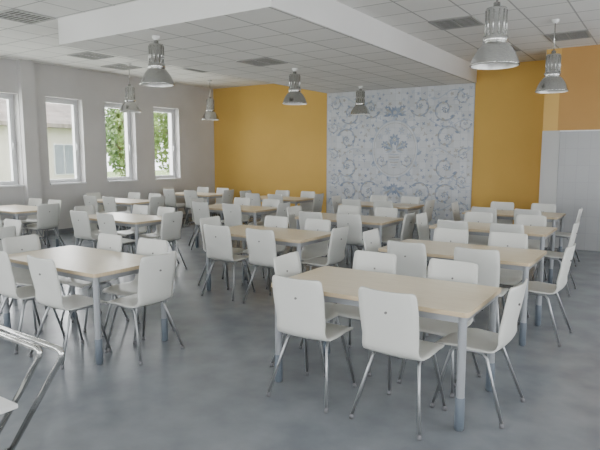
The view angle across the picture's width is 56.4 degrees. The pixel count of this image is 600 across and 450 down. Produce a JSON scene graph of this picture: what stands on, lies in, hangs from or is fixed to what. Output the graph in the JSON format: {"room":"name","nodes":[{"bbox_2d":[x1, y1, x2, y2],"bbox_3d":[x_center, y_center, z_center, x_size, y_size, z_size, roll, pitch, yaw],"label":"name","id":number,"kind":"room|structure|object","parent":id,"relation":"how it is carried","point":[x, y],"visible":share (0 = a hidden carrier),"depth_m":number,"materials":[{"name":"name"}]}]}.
{"room":"eatery","nodes":[
{"label":"eatery","id":0,"kind":"room"},
{"bbox_2d":[0,58,214,233],"bbox_3d":[-6.652,-1.348,10.077,0.400,3.550,15.250,5,8,33],"label":"wall","id":1,"kind":"structure","parent":0,"point":[193,136],"depth_m":12.96,"materials":[{"name":"white paint"}]},
{"bbox_2d":[0,93,17,184],"bbox_3d":[-6.011,-1.669,10.999,0.130,1.840,0.870,5,8,33],"label":"window","id":2,"kind":"structure","parent":1,"relation":"in","point":[9,97],"depth_m":11.28,"materials":[{"name":"white plastic"}]},
{"bbox_2d":[16,60,43,236],"bbox_3d":[-5.475,-1.509,11.380,0.120,3.550,0.300,5,8,33],"label":"column","id":3,"kind":"structure","parent":1,"relation":"attached to","point":[26,85],"depth_m":11.28,"materials":[{"name":"white paint"}]},
{"bbox_2d":[45,97,80,182],"bbox_3d":[-5.207,-1.818,12.209,0.130,1.840,0.870,5,8,33],"label":"window","id":4,"kind":"structure","parent":1,"relation":"in","point":[73,103],"depth_m":12.45,"materials":[{"name":"white plastic"}]},
{"bbox_2d":[0,178,180,186],"bbox_3d":[-6.715,-0.613,9.835,0.220,0.030,12.548,5,8,33],"label":"window sill","id":5,"kind":"structure","parent":1,"relation":"attached to","point":[156,178],"depth_m":12.37,"materials":[{"name":"white"}]},
{"bbox_2d":[105,103,131,180],"bbox_3d":[-4.404,-1.967,13.418,0.130,1.840,0.870,5,8,33],"label":"window","id":6,"kind":"structure","parent":1,"relation":"in","point":[107,105],"depth_m":13.68,"materials":[{"name":"white plastic"}]},
{"bbox_2d":[153,107,174,177],"bbox_3d":[-3.600,-2.116,14.628,0.130,1.840,0.870,5,8,33],"label":"window","id":7,"kind":"structure","parent":1,"relation":"in","point":[162,110],"depth_m":14.88,"materials":[{"name":"white plastic"}]},
{"bbox_2d":[0,214,599,449],"bbox_3d":[-0.662,0.971,6.383,14.550,0.150,15.250,5,8,33],"label":"floor","id":8,"kind":"structure","parent":0,"point":[209,393],"depth_m":4.12,"materials":[{"name":"concrete"}]},
{"bbox_2d":[0,226,19,286],"bbox_3d":[-3.580,0.443,6.490,0.511,0.878,0.496,5,8,33],"label":"dining chair","id":9,"kind":"object","parent":8,"relation":"on","point":[10,231],"visible":0.35,"depth_m":6.38,"materials":[{"name":"plastic"}]},
{"bbox_2d":[4,219,21,236],"bbox_3d":[-3.757,0.386,6.951,0.496,0.878,0.511,5,9,34],"label":"dining chair","id":10,"kind":"object","parent":8,"relation":"on","point":[8,222],"visible":0.28,"depth_m":7.07,"materials":[{"name":"plastic"}]},
{"bbox_2d":[0,205,58,246],"bbox_3d":[-5.070,0.070,10.015,1.450,0.750,0.790,5,8,34],"label":"dining table","id":11,"kind":"object","parent":8,"relation":"on","point":[15,211],"visible":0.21,"depth_m":9.69,"materials":[{"name":"brown wood"}]},
{"bbox_2d":[0,325,64,449],"bbox_3d":[-1.635,0.922,2.660,1.127,0.860,0.449,5,8,33],"label":"chair","id":12,"kind":"object","parent":8,"relation":"on","point":[7,406],"visible":1,"depth_m":2.65,"materials":[{"name":"silver metal"}]},
{"bbox_2d":[0,251,64,353],"bbox_3d":[-2.470,0.624,5.029,0.496,0.878,0.511,5,9,36],"label":"dining chair","id":13,"kind":"object","parent":8,"relation":"on","point":[8,288],"visible":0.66,"depth_m":4.83,"materials":[{"name":"white plastic"}]},
{"bbox_2d":[21,198,46,244],"bbox_3d":[-5.127,-0.048,10.472,0.496,0.878,0.511,4,8,30],"label":"dining chair","id":14,"kind":"object","parent":8,"relation":"on","point":[32,201],"visible":0.52,"depth_m":10.62,"materials":[{"name":"white plastic"}]},
{"bbox_2d":[2,234,73,333],"bbox_3d":[-2.607,0.558,5.556,0.511,0.878,0.496,4,8,30],"label":"dining chair","id":15,"kind":"object","parent":8,"relation":"on","point":[11,245],"visible":0.48,"depth_m":5.59,"materials":[{"name":"white plastic"}]},
{"bbox_2d":[25,203,61,248],"bbox_3d":[-4.422,0.055,9.638,0.511,0.878,0.496,5,9,36],"label":"dining chair","id":16,"kind":"object","parent":8,"relation":"on","point":[47,214],"visible":0.86,"depth_m":9.49,"materials":[{"name":"white plastic"}]},
{"bbox_2d":[26,199,64,247],"bbox_3d":[-4.612,-0.005,10.126,0.496,0.878,0.511,4,8,32],"label":"dining chair","id":17,"kind":"object","parent":8,"relation":"on","point":[50,201],"visible":0.41,"depth_m":10.16,"materials":[{"name":"plastic"}]},
{"bbox_2d":[27,255,111,369],"bbox_3d":[-1.934,0.666,4.681,0.496,0.878,0.511,5,9,35],"label":"dining chair","id":18,"kind":"object","parent":8,"relation":"on","point":[43,272],"visible":0.95,"depth_m":4.50,"materials":[{"name":"white plastic"}]},
{"bbox_2d":[70,210,98,248],"bbox_3d":[-3.122,0.204,8.434,0.496,0.878,0.511,4,8,31],"label":"dining chair","id":19,"kind":"object","parent":8,"relation":"on","point":[80,219],"visible":0.66,"depth_m":8.22,"materials":[{"name":"white plastic"}]},
{"bbox_2d":[2,245,167,364],"bbox_3d":[-1.992,0.670,5.147,1.450,0.750,0.790,5,8,33],"label":"dining table","id":20,"kind":"object","parent":8,"relation":"on","point":[93,265],"visible":0.62,"depth_m":4.92,"materials":[{"name":"brown wood"}]},
{"bbox_2d":[74,205,99,245],"bbox_3d":[-3.288,0.136,8.982,0.511,0.878,0.496,4,8,30],"label":"dining chair","id":21,"kind":"object","parent":8,"relation":"on","point":[90,209],"visible":0.3,"depth_m":9.12,"materials":[{"name":"white plastic"}]},
{"bbox_2d":[60,233,128,331],"bbox_3d":[-2.077,0.552,5.610,0.496,0.878,0.511,5,9,36],"label":"dining chair","id":22,"kind":"object","parent":8,"relation":"on","point":[110,242],"visible":0.58,"depth_m":5.63,"materials":[{"name":"white plastic"}]},
{"bbox_2d":[102,196,123,236],"bbox_3d":[-3.642,-0.144,11.256,0.496,0.878,0.511,5,9,35],"label":"dining chair","id":23,"kind":"object","parent":8,"relation":"on","point":[109,203],"visible":0.38,"depth_m":11.03,"materials":[{"name":"plastic"}]},
{"bbox_2d":[96,213,134,252],"bbox_3d":[-2.604,0.248,8.077,0.496,0.878,0.511,5,9,36],"label":"dining chair","id":24,"kind":"object","parent":8,"relation":"on","point":[106,222],"visible":0.52,"depth_m":7.86,"materials":[{"name":"white plastic"}]},
{"bbox_2d":[97,198,149,239],"bbox_3d":[-3.692,-0.141,11.729,1.450,0.750,0.790,5,8,33],"label":"dining table","id":25,"kind":"object","parent":8,"relation":"on","point":[126,202],"visible":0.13,"depth_m":11.39,"materials":[{"name":"brown wood"}]},
{"bbox_2d":[75,212,175,252],"bbox_3d":[-2.678,0.248,8.568,1.450,0.750,0.790,5,8,33],"label":"dining table","id":26,"kind":"object","parent":8,"relation":"on","point":[121,219],"visible":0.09,"depth_m":8.18,"materials":[{"name":"brown wood"}]},
{"bbox_2d":[117,204,148,253],"bbox_3d":[-2.732,0.129,9.038,0.496,0.878,0.511,5,9,35],"label":"dining chair","id":27,"kind":"object","parent":8,"relation":"on","point":[137,209],"visible":0.56,"depth_m":9.12,"materials":[{"name":"white plastic"}]},
{"bbox_2d":[102,238,173,343],"bbox_3d":[-1.533,0.595,5.264,0.496,0.878,0.511,4,8,30],"label":"dining chair","id":28,"kind":"object","parent":8,"relation":"on","point":[146,247],"visible":0.59,"depth_m":5.34,"materials":[{"name":"white plastic"}]},
{"bbox_2d":[104,251,183,364],"bbox_3d":[-1.345,0.655,4.774,0.511,0.878,0.496,5,8,33],"label":"dining chair","id":29,"kind":"object","parent":8,"relation":"on","point":[156,275],"visible":1,"depth_m":4.63,"materials":[{"name":"white plastic"}]},
{"bbox_2d":[148,196,164,232],"bbox_3d":[-3.033,-0.157,11.360,0.511,0.878,0.496,5,8,33],"label":"dining chair","id":30,"kind":"object","parent":8,"relation":"on","point":[155,202],"visible":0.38,"depth_m":11.16,"materials":[{"name":"white plastic"}]},
{"bbox_2d":[139,206,178,262],"bbox_3d":[-2.231,0.172,8.688,0.496,0.878,0.511,5,9,35],"label":"dining chair","id":31,"kind":"object","parent":8,"relation":"on","point":[161,210],"visible":0.5,"depth_m":8.81,"materials":[{"name":"white plastic"}]},
{"bbox_2d":[153,211,186,268],"bbox_3d":[-2.010,0.232,8.204,0.511,0.878,0.496,5,8,34],"label":"dining chair","id":32,"kind":"object","parent":8,"relation":"on","point":[171,223],"visible":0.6,"depth_m":8.06,"materials":[{"name":"white plastic"}]},
{"bbox_2d":[163,189,189,223],"bbox_3d":[-3.032,-0.448,13.714,0.496,0.878,0.511,5,9,35],"label":"dining chair","id":33,"kind":"object","parent":8,"relation":"on","point":[170,198],"visible":0.79,"depth_m":13.53,"materials":[{"name":"white plastic"}]},
{"bbox_2d":[183,190,198,227],"bbox_3d":[-2.454,-0.402,13.343,0.496,0.878,0.511,4,8,31],"label":"dining chair","id":34,"kind":"object","parent":8,"relation":"on","point":[188,194],"visible":0.52,"depth_m":13.14,"materials":[{"name":"white plastic"}]},
{"bbox_2d":[166,192,222,220],"bbox_3d":[-2.538,-0.400,13.827,1.450,0.750,0.790,5,8,33],"label":"dining table","id":35,"kind":"object","parent":8,"relation":"on","point":[207,196],"visible":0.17,"depth_m":13.46,"materials":[{"name":"brown wood"}]},
{"bbox_2d":[191,201,224,249],"bbox_3d":[-1.626,0.004,10.048,0.496,0.878,0.511,5,9,35],"label":"dining chair","id":36,"kind":"object","parent":8,"relation":"on","point":[200,209],"visible":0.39,"depth_m":9.85,"materials":[{"name":"white plastic"}]},
{"bbox_2d":[211,190,233,219],"bbox_3d":[-1.879,-0.416,13.456,0.511,0.878,0.496,5,8,33],"label":"dining chair","id":37,"kind":"object","parent":8,"relation":"on","point":[227,196],"visible":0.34,"depth_m":13.29,"materials":[{"name":"white plastic"}]},
{"bbox_2d":[198,216,248,289],"bbox_3d":[-0.997,0.344,7.292,0.511,0.878,0.496,5,8,33],"label":"dining chair","id":38,"kind":"object","parent":8,"relation":"on","point":[215,220],"visible":0.46,"depth_m":7.29,"materials":[{"name":"white plastic"}]},
{"bbox_2d":[201,224,255,300],"bbox_3d":[-0.862,0.410,6.759,0.496,0.878,0.511,4,8,31],"label":"dining chair","id":39,"kind":"object","parent":8,"relation":"on","point":[218,241],"visible":0.94,"depth_m":6.56,"materials":[{"name":"white plastic"}]},
{"bbox_2d":[222,203,241,247],"bbox_3d":[-1.040,0.051,9.673,0.496,0.878,0.511,4,8,32],"label":"dining chair","id":40,"kind":"object","parent":8,"relation":"on","point":[232,213],"visible":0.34,"depth_m":9.46,"materials":[{"name":"white plastic"}]},
{"bbox_2d":[195,204,276,247],"bbox_3d":[-1.133,0.050,10.173,1.450,0.750,0.790,5,8,33],"label":"dining table","id":41,"kind":"object","parent":8,"relation":"on","point":[245,209],"visible":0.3,"depth_m":9.88,"materials":[{"name":"brown wood"}]},
{"bbox_2d":[221,197,250,246],"bbox_3d":[-1.222,-0.071,10.659,0.496,0.878,0.511,4,8,30],"label":"dining chair","id":42,"kind":"object","parent":8,"relation":"on","point":[242,201],"visible":0.42,"depth_m":10.77,"materials":[{"name":"white plastic"}]},
{"bbox_2d":[245,193,260,223],"bbox_3d":[-0.903,-0.278,12.336,0.496,0.878,0.511,5,8,34],"label":"dining chair","id":43,"kind":"object","parent":8,"relation":"on","point":[255,197],"visible":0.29,"depth_m":12.08,"materials":[{"name":"plastic"}]},
{"bbox_2d":[243,228,276,303],"bbox_3d":[-0.323,0.454,6.402,0.496,0.878,0.511,5,8,33],"label":"dining chair","id":44,"kind":"object","parent":8,"relation":"on","point":[261,244],"visible":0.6,"depth_m":6.20,"materials":[{"name":"white plastic"}]},
{"bbox_2d":[247,199,279,247],"bbox_3d":[-0.653,-0.022,10.261,0.496,0.878,0.511,4,8,32],"label":"dining chair","id":45,"kind":"object","parent":8,"relation":"on","point":[266,202],"visible":0.39,"depth_m":10.41,"materials":[{"name":"white plastic"}]},
{"bbox_2d":[242,215,287,288],"bbox_3d":[-0.442,0.339,7.332,0.496,0.878,0.511,5,9,36],"label":"dining chair","id":46,"kind":"object","parent":8,"relation":"on","point":[270,221],"visible":0.48,"depth_m":7.42,"materials":[{"name":"white plastic"}]},
{"bbox_2d":[206,225,332,290],"bbox_3d":[-0.381,0.456,6.887,1.450,0.750,0.790,5,8,33],"label":"dining table","id":47,"kind":"object","parent":8,"relation":"on","point":[298,238],"visible":0.38,"depth_m":6.69,"materials":[{"name":"brown wood"}]},
{"bbox_2d":[262,202,291,254],"bbox_3d":[-0.464,0.035,9.801,0.511,0.878,0.496,4,8,31],"label":"dining chair","id":48,"kind":"object","parent":8,"relation":"on","point":[281,211],"visible":0.31,"depth_m":9.59,"materials":[{"name":"plastic"}]},
{"bbox_2d":[244,195,313,223],"bbox_3d":[-0.451,-0.232,12.461,1.450,0.750,0.790,5,8,33],"label":"dining table","id":49,"kind":"object","parent":8,"relation":"on","point":[294,200],"visible":0.17,"depth_m":12.12,"materials":[{"name":"brown wood"}]},
{"bbox_2d":[287,205,301,252],"bbox_3d":[0.089,0.150,8.868,0.511,0.878,0.496,5,9,36],"label":"dining chair","id":50,"kind":"object","parent":8,"relation":"on","point":[292,212],"visible":0.37,"depth_m":8.92,"materials":[{"name":"white plastic"}]},
{"bbox_2d":[300,191,314,211],"bbox_3d":[0.051,-0.306,12.569,0.496,0.878,0.511,5,9,36],"label":"dining chair","id":51,"kind":"object","parent":8,"relation":"on","point":[307,206],"visible":0.46,"depth_m":12.70,"materials":[{"name":"plastic"}]},
{"bbox_2d":[270,251,346,376],"bbox_3d":[0.085,0.687,4.511,0.511,0.878,0.496,4,8,30],"label":"dining chair","id":52,"kind":"object","parent":8,"relation":"on","point":[286,265],"visible":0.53,"depth_m":4.55,"materials":[{"name":"white plastic"}]},
{"bbox_2d":[291,218,330,272],"bbox_3d":[0.094,0.382,6.987,0.496,0.878,0.511,5,9,37],"label":"dining chair","id":53,"kind":"object","parent":8,"relation":"on","point":[319,249],"visible":0.59,"depth_m":7.09,"materials":[{"name":"white plastic"}]},
{"bbox_2d":[266,275,356,412],"bbox_3d":[0.096,0.758,3.937,0.496,0.878,0.511,4,8,32],"label":"dining chair","id":54,"kind":"object","parent":8,"relation":"on","point":[299,304],"visible":1,"depth_m":3.74,"materials":[{"name":"white plastic"}]},
{"bbox_2d":[299,211,324,256],"bbox_3d":[0.262,0.216,8.331,0.496,0.878,0.511,4,8,31],"label":"dining chair","id":55,"kind":"object","parent":8,"relation":"on","point":[303,215],"visible":0.22,"depth_m":8.11,"materials":[{"name":"plastic"}]},
{"bbox_2d":[307,193,323,211],"bbox_3d":[0.220,-0.248,12.097,0.511,0.878,0.496,4,8,32],"label":"dining chair","id":56,"kind":"object","parent":8,"relation":"on","point":[318,198],"visible":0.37,"depth_m":11.92,"materials":[{"name":"plastic"}]},
{"bbox_2d":[301,225,348,272],"bbox_3d":[0.270,0.441,6.507,0.511,0.878,0.496,5,8,33],"label":"dining chair","id":57,"kind":"object","parent":8,"relation":"on","point":[338,238],"visible":0.77,"depth_m":6.36,"materials":[{"name":"white plastic"}]},
{"bbox_2d":[325,205,359,263],"bbox_3d":[0.679,0.140,8.951,0.496,0.878,0.511,4,8,31],"label":"dining chair","id":58,"kind":"object","parent":8,"relation":"on","point":[343,209],"visible":0.36,"depth_m":9.09,"materials":[{"name":"plastic"}]},
{"bbox_2d":[295,213,403,256],"bbox_3d":[0.734,0.260,8.475,1.450,0.750,0.790,5,8,33],"label":"dining table","id":59,"kind":"object","parent":8,"relation":"on","point":[378,222],"visible":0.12,"depth_m":8.17,"materials":[{"name":"brown wood"}]},
{"bbox_2d":[335,213,363,268],"bbox_3d":[0.803,0.258,7.989,0.496,0.878,0.511,5,9,35],"label":"dining chair","id":60,"kind":"object","parent":8,"relation":"on","point":[354,237],"visible":0.63,"depth_m":7.77,"materials":[{"name":"white plastic"}]},
{"bbox_2d":[324,250,400,375],"bbox_3d":[0.501,0.683,4.547,0.496,0.878,0.511,5,9,34],"label":"dining chair","id":61,"kind":"object","parent":8,"relation":"on","point":[363,260],"visible":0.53,"depth_m":4.64,"materials":[{"name":"white plastic"}]},
{"bbox_2d":[363,229,380,252],"bbox_3d":[0.956,0.505,5.990,0.511,0.878,0.496,4,8,32],"label":"dining chair","id":62,"kind":"object","parent":8,"relation":"on","point":[371,238],"visible":0.21,"depth_m":6.10,"materials":[{"name":"white plastic"}]},
{"bbox_2d":[362,207,397,246],"bbox_3d":[1.207,0.187,8.568,0.496,0.878,0.511,5,9,37],"label":"dining chair","id":63,"kind":"object","parent":8,"relation":"on","point":[387,232],"visible":0.4,"depth_m":8.67,"materials":[{"name":"white plastic"}]},
{"bbox_2d":[338,201,423,213],"bbox_3d":[1.554,-0.026,10.792,1.450,0.750,0.790,5,8,34],"label":"dining table","id":64,"kind":"object","parent":8,"relation":"on","point":[364,205],"visible":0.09,"depth_m":10.48,"materials":[{"name":"brown wood"}]},
{"bbox_2d":[271,266,500,431],"bbox_3d":[0.601,0.805,4.057,1.450,0.750,0.790,5,8,33],"label":"dining table","id":65,"kind":"object","parent":8,"relation":"on","point":[450,301],"visible":0.73,"depth_m":3.86,"materials":[{"name":"brown wood"}]},
{"bbox_2d":[349,286,446,439],"bbox_3d":[0.652,0.801,3.586,0.496,0.878,0.511,5,9,36],"label":"dining chair","id":66,"kind":"object","parent":8,"relation":"on","point":[389,320],"visible":1,"depth_m":3.39,"materials":[{"name":"white plastic"}]},
{"bbox_2d":[382,212,415,244],"bbox_3d":[1.377,0.246,8.090,0.511,0.878,0.496,5,9,34],"label":"dining chair","id":67,"kind":"object","parent":8,"relation":"on","point":[409,219],"visible":0.47,"depth_m":7.92,"materials":[{"name":"white plastic"}]},
{"bbox_2d":[387,240,427,336],"bbox_3d":[1.125,0.568,5.481,0.496,0.878,0.511,5,9,36],"label":"dining chair","id":68,"kind":"object","parent":8,"relation":"on","point":[411,257],"visible":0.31,"depth_m":5.24,"materials":[{"name":"white plastic"}]},
{"bbox_2d":[399,196,419,234],"bbox_3d":[2.058,-0.102,10.909,0.496,0.878,0.511,5,8,33],"label":"dining chair","id":69,"kind":"object","parent":8,"relation":"on","point":[405,200],"visible":0.3,"depth_m":11.06,"materials":[{"name":"plastic"}]},
{"bbox_2d":[416,212,429,265],"bbox_3d":[1.884,0.287,7.758,0.511,0.878,0.496,5,8,33],"label":"dining chair","id":70,"kind":"object","parent":8,"relation":"on","point":[421,219],"visible":0.29,"depth_m":7.88,"materials":[{"name":"white plastic"}]},
{"bbox_2d":[412,199,434,236],"bbox_3d":[2.200,-0.039,10.401,0.511,0.878,0.496,5,9,36],"label":"dining chair","id":71,"kind":"object","parent":8,"relation":"on","point":[429,205],"visible":0.41,"depth_m":10.24,"materials":[{"name":"plastic"}]},
{"bbox_2d":[397,258,480,396],"bbox_3d":[1.042,0.729,4.170,0.496,0.878,0.511,5,9,36],"label":"dining chair","id":72,"kind":"object","parent":8,"relation":"on","point":[438,269],"visible":0.52,"depth_m":4.22,"materials":[{"name":"white plastic"}]},
{"bbox_2d":[427,228,468,272],"bbox_3d":[1.535,0.498,6.045,0.496,0.878,0.511,5,9,36],"label":"dining chair","id":73,"kind":"object","parent":8,"relation":"on","point":[440,234],"visible":0.23,"depth_m":6.18,"materials":[{"name":"white plastic"}]},
{"bbox_2d":[437,219,467,229],"bbox_3d":[2.032,0.349,7.251,0.496,0.878,0.511,5,8,33],"label":"dining chair","id":74,"kind":"object","parent":8,"relation":"on","point":[462,225],"visible":0.19,"depth_m":7.00,"materials":[{"name":"white plastic"}]},
{"bbox_2d":[378,239,546,345],"bbox_3d":[1.598,0.615,5.592,1.450,0.750,0.790,5,8,33],"label":"dining table","id":75,"kind":"object","parent":8,"relation":"on","point":[523,260],"visible":0.58,"depth_m":5.33,"materials":[{"name":"brown wood"}]},
{"bbox_2d":[464,212,492,245],"bbox_3d":[2.435,0.275,7.859,0.496,0.878,0.511,4,8,32],"label":"dining chair","id":76,"kind":"object","parent":8,"relation":"on","point":[481,217],"visible":0.32,"depth_m":7.99,"materials":[{"name":"white plastic"}]},
{"bbox_2d":[430,278,527,428],"bbox_3d":[1.204,0.784,3.729,0.511,0.878,0.496,5,9,36],"label":"dining chair","id":77,"kind":"object","parent":8,"relation":"on","point":[479,341],"visible":0.94,"depth_m":3.60,"materials":[{"name":"white plastic"}]},
{"bbox_2d":[454,247,508,349],"bbox_3d":[1.652,0.613,5.112,0.496,0.878,0.511,4,8,31],"label":"dining chair","id":78,"kind":"object","parent":8,"relation":"on","point":[488,261],"visible":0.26,"depth_m":4.86,"materials":[{"name":"white plastic"}]},
{"bbox_2d":[471,206,496,222],"bbox_3d":[3.015,0.128,9.051,0.496,0.878,0.511,5,8,33],"label":"dining chair","id":79,"kind":"object","parent":8,"relation":"on","point":[492,210],"visible":0.16,"depth_m":8.77,"materials":[{"name":"white plastic"}]},
{"bbox_2d":[429,222,556,283],"bbox_3d":[2.515,0.396,7.369,1.450,0.750,0.790,5,8,33],"label":"dining table","id":80,"kind":"object","parent":8,"relation":"on","point":[540,233],"visible":0.27,"depth_m":7.15,"materials":[{"name":"brown wood"}]},
{"bbox_2d":[487,202,513,245],"bbox_3d":[3.414,0.056,9.632,0.496,0.878,0.511,4,8,32],"label":"dining chair","id":81,"kind":"object","parent":8,"relation":"on","point":[498,205],"visible":0.22,"depth_m":9.76,"materials":[{"name":"white plastic"}]},
{"bbox_2d":[473,232,528,321],"bbox_3d":[2.058,0.539,5.717,0.496,0.878,0.511,4,8,32],"label":"dining chair","id":82,"kind":"object","parent":8,"relation":"on","point":[500,239],"visible":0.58,"depth_m":5.82,"materials":[{"name":"white plastic"}]},
{"bbox_2d":[490,223,523,233],"bbox_3d":[2.580,0.394,6.892,0.496,0.878,0.511,5,8,33],"label":"dining chair","id":83,"kind":"object","parent":8,"relation":"on","point":[494,227],"visible":0.2,"depth_m":6.63,"materials":[{"name":"white plastic"}]},
{"bbox_2d":[462,210,565,265],"bbox_3d":[3.476,0.173,9.177,1.450,0.750,0.790,5,8,34],"label":"dining table","id":84,"kind":"object","parent":8,"relation":"on","point":[501,214],"visible":0.27,"depth_m":8.91,"materials":[{"name":"brown wood"}]},
{"bbox_2d":[514,209,545,262],"bbox_3d":[3.559,0.172,8.689,0.496,0.878,0.511,5,8,33],"label":"dining chair","id":85,"kind":"object","parent":8,"relation":"on","point":[516,211],"visible":0.2,"depth_m":8.45,"materials":[{"name":"white plastic"}]},
{"bbox_2d":[515,214,547,280],"bbox_3d":[3.014,0.322,7.476,0.496,0.878,0.511,5,9,35],"label":"dining chair","id":86,"kind":"object","parent":8,"relation":"on","point":[528,220],"visible":0.33,"depth_m":7.58,"materials":[{"name":"white plastic"}]},
{"bbox_2d":[509,243,575,346],"bbox_3d":[2.251,0.600,5.218,0.511,0.878,0.496,5,9,37],"label":"dining chair","id":87,"kind":"object","parent":8,"relation":"on","point":[534,287],"visible":0.8,"depth_m":5.05,"materials":[{"name":"white plastic"}]},
{"bbox_2d":[531,203,555,259],"bbox_3d":[3.978,0.098,9.293,0.496,0.878,0.511,5,8,33],"label":"dining chair","id":88,"kind":"object","parent":8,"relation":"on","point":[551,208],"visible":0.21,"depth_m":9.40,"materials":[{"name":"white plastic"}]},
{"bbox_2d":[531,221,579,296],"bbox_3d":[3.170,0.384,6.975,0.511,0.878,0.496,5,8,34],"label":"dining chair","id":89,"kind":"object","parent":8,"relation":"on","point":[555,255],"visible":0.54,"depth_m":6.83,"materials":[{"name":"white plastic"}]},
{"bbox_2d":[544,208,582,266],"bbox_3d":[4.125,0.160,8.785,0.511,0.878,0.496,4,8,32],"label":"dining chair","id":90,"kind":"object","parent":8,"relation":"on","point":[557,234],"visible":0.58,"depth_m":8.66,"materials":[{"name":"plastic"}]},
{"bbox_2d":[0,0,599,88],"bbox_3d":[-0.662,-2.726,5.927,14.550,0.200,15.250,5,8,33],"label":"ceiling","id":91,"kind":"structure","parent":0,"point":[528,20],"depth_m":8.32,"materials":[{"name":"tile"}]},
{"bbox_2d":[0,8,55,24],"bbox_3d":[-3.769,-2.824,7.600,0.620,0.014,0.620,5,8,33],"label":"ceiling vent","id":92,"kind":"object","parent":91,"relation":"in","point":[16,15],"depth_m":7.58,"materials":[{"name":"grey metal"}]},
{"bbox_2d":[67,52,113,59],"bbox_3d":[-3.951,-3.191,10.572,0.620,0.014,0.620,5,8,33],"label":"ceiling vent","id":93,"kind":"object","parent":91,"relation":"in","point":[86,55],"depth_m":10.53,"materials":[{"name":"metal"}]},
{"bbox_2d":[119,63,141,112],"bbox_3d":[-3.499,-2.820,11.511,0.442,0.980,0.442,5,8,33],"label":"pendant lamp","id":94,"kind":"object","parent":91,"relation":"hanging from","point":[130,105],"visible":1,"depth_m":11.44,"materials":[{"name":"metal"}]},
{"bbox_2d":[140,35,174,86],"bbox_3d":[-1.854,-2.125,7.246,0.442,0.615,0.442,5,8,33],"label":"pendant lamp","id":95,"kind":"object","parent":91,"relation":"hanging from","point":[156,75],"visible":1,"depth_m":7.15,"materials":[{"name":"metal"}]},
{"bbox_2d":[202,80,218,119],"bbox_3d":[-2.250,-3.130,14.022,0.442,0.980,0.442,5,8,33],"label":"pendant lamp","id":96,"kind":"object","parent":91,"relation":"hanging from","point":[209,114],"visible":1,"depth_m":13.95,"materials":[{"name":"metal"}]},
{"bbox_2d":[58,0,476,92],"bbox_3d":[0.192,-2.923,9.771,3.650,0.350,7.300,5,8,33],"label":"ceiling soffit","id":97,"kind":"structure","parent":91,"relation":"attached to","point":[334,47],"depth_m":7.75,"materials":[{"name":"white paint"}]},
{"bbox_2d":[236,57,287,65],"bbox_3d":[-0.615,-2.662,9.145,0.620,0.014,0.620,5,8,33],"label":"ceiling vent","id":98,"kind":"object","parent":97,"relation":"in","point":[263,61],"depth_m":9.10,"materials":[{"name":"grey metal"}]},
{"bbox_2d":[282,68,306,104],"bbox_3d":[-0.093,-2.452,9.897,0.442,0.615,0.442,5,8,33],"label":"pendant lamp","id":99,"kind":"object","parent":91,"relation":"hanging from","point":[294,97],"visible":1,"depth_m":9.80,"materials":[{"name":"metal"}]},
{"bbox_2d":[350,86,369,114],"bbox_3d":[1.337,-2.762,12.409,0.442,0.615,0.442,5,8,33],"label":"pendant lamp","id":100,"kind":"object","parent":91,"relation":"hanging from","point":[359,108],"visible":1,"depth_m":12.32,"materials":[{"name":"metal"}]},
{"bbox_2d":[428,15,483,29],"bbox_3d":[2.220,-2.869,7.960,0.620,0.014,0.620,5,8,33],"label":"ceiling vent","id":101,"kind":"object","parent":91,"relation":"in","point":[464,21],"depth_m":7.92,"materials":[{"name":"grey metal"}]},
{"bbox_2d":[469,0,519,69],"bbox_3d":[1.787,-1.987,5.085,0.442,1.060,0.442,5,8,33],"label":"pendant lamp","id":102,"kind":"object","parent":91,"relation":"hanging from","point":[496,52],"visible":1,"depth_m":5.02,"materials":[{"name":"metal"}]},
{"bbox_2d":[535,19,568,92],"bbox_3d":[3.554,-2.368,7.847,0.442,0.980,0.442,5,8,33],"label":"pendant lamp","id":103,"kind":"object","parent":91,"relation":"hanging from","point":[552,82],"visible":1,"depth_m":7.78,"materials":[{"name":"metal"}]},
{"bbox_2d":[544,29,591,41],"bbox_3d":[4.213,-2.972,8.796,0.620,0.014,0.620,5,8,33],"label":"ceiling vent","id":104,"kind":"object","parent":91,"relation":"in","point":[578,34],"depth_m":8.77,"materials":[{"name":"grey metal"}]},
{"bbox_2d":[213,60,545,225],"bbox_3d":[1.369,-1.797,13.713,8.960,3.550,0.300,5,8,33],"label":"wall","id":105,"kind":"structure","parent":0,"point":[263,145],"depth_m":14.14,"materials":[{"name":"yellow paint"}]},
{"bbox_2d":[326,83,474,224],"bbox_3d":[2.187,-1.587,13.003,3.630,3.088,0.018,5,8,33],"label":"tile mural","id":106,"kind":"object","parent":105,"relation":"attached to","point":[414,141],"visible":0.85,"depth_m":12.81,"materials":[{"name":"tile"}]},
{"bbox_2d":[539,44,599,250],"bbox_3d":[6.793,-1.253,9.302,4.990,3.550,1.150,5,8,33],"label":"wall","id":107,"kind":"structure","parent":0,"point":[570,161],"depth_m":9.90,"materials":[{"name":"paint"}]},
{"label":"outside","id":108,"kind":"structure","parent":0,"visible":0},
{"bbox_2d":[107,170,169,176],"bbox_3d":[-21.547,-1.834,32.193,48.600,0.300,90.000,5,8,33],"label":"lawn","id":109,"kind":"structure","parent":108,"point":[157,172],"depth_m":63.32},
{"bbox_2d":[0,99,105,180],"bbox_3d":[-18.347,-3.695,24.406,8.800,5.300,17.800,5,8,33],"label":"neighbouring building","id":110,"kind":"structure","parent":109,"relation":"on","point":[59,116],"depth_m":27.21,"materials":[{"name":"paint"}]},
{"bbox_2d":[105,108,161,176],"bbox_3d":[-7.657,-3.739,25.372,2.704,5.117,2.674,-7,10,-44],"label":"tree","id":111,"kind":"object","parent":109,"relation":"on","point":[115,138],"visible":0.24,"depth_m":24.66,"materials":[{"name":"green plant"}]},
{"bbox_2d":[155,112,169,172],"bbox_3d":[-6.286,-4.718,29.188,4.425,6.124,4.447,0,7,-2],"label":"tree","id":112,"kind":"object","parent":109,"relation":"on","point":[163,125],"visible":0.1,"depth_m":28.23,"materials":[{"name":"green plant"}]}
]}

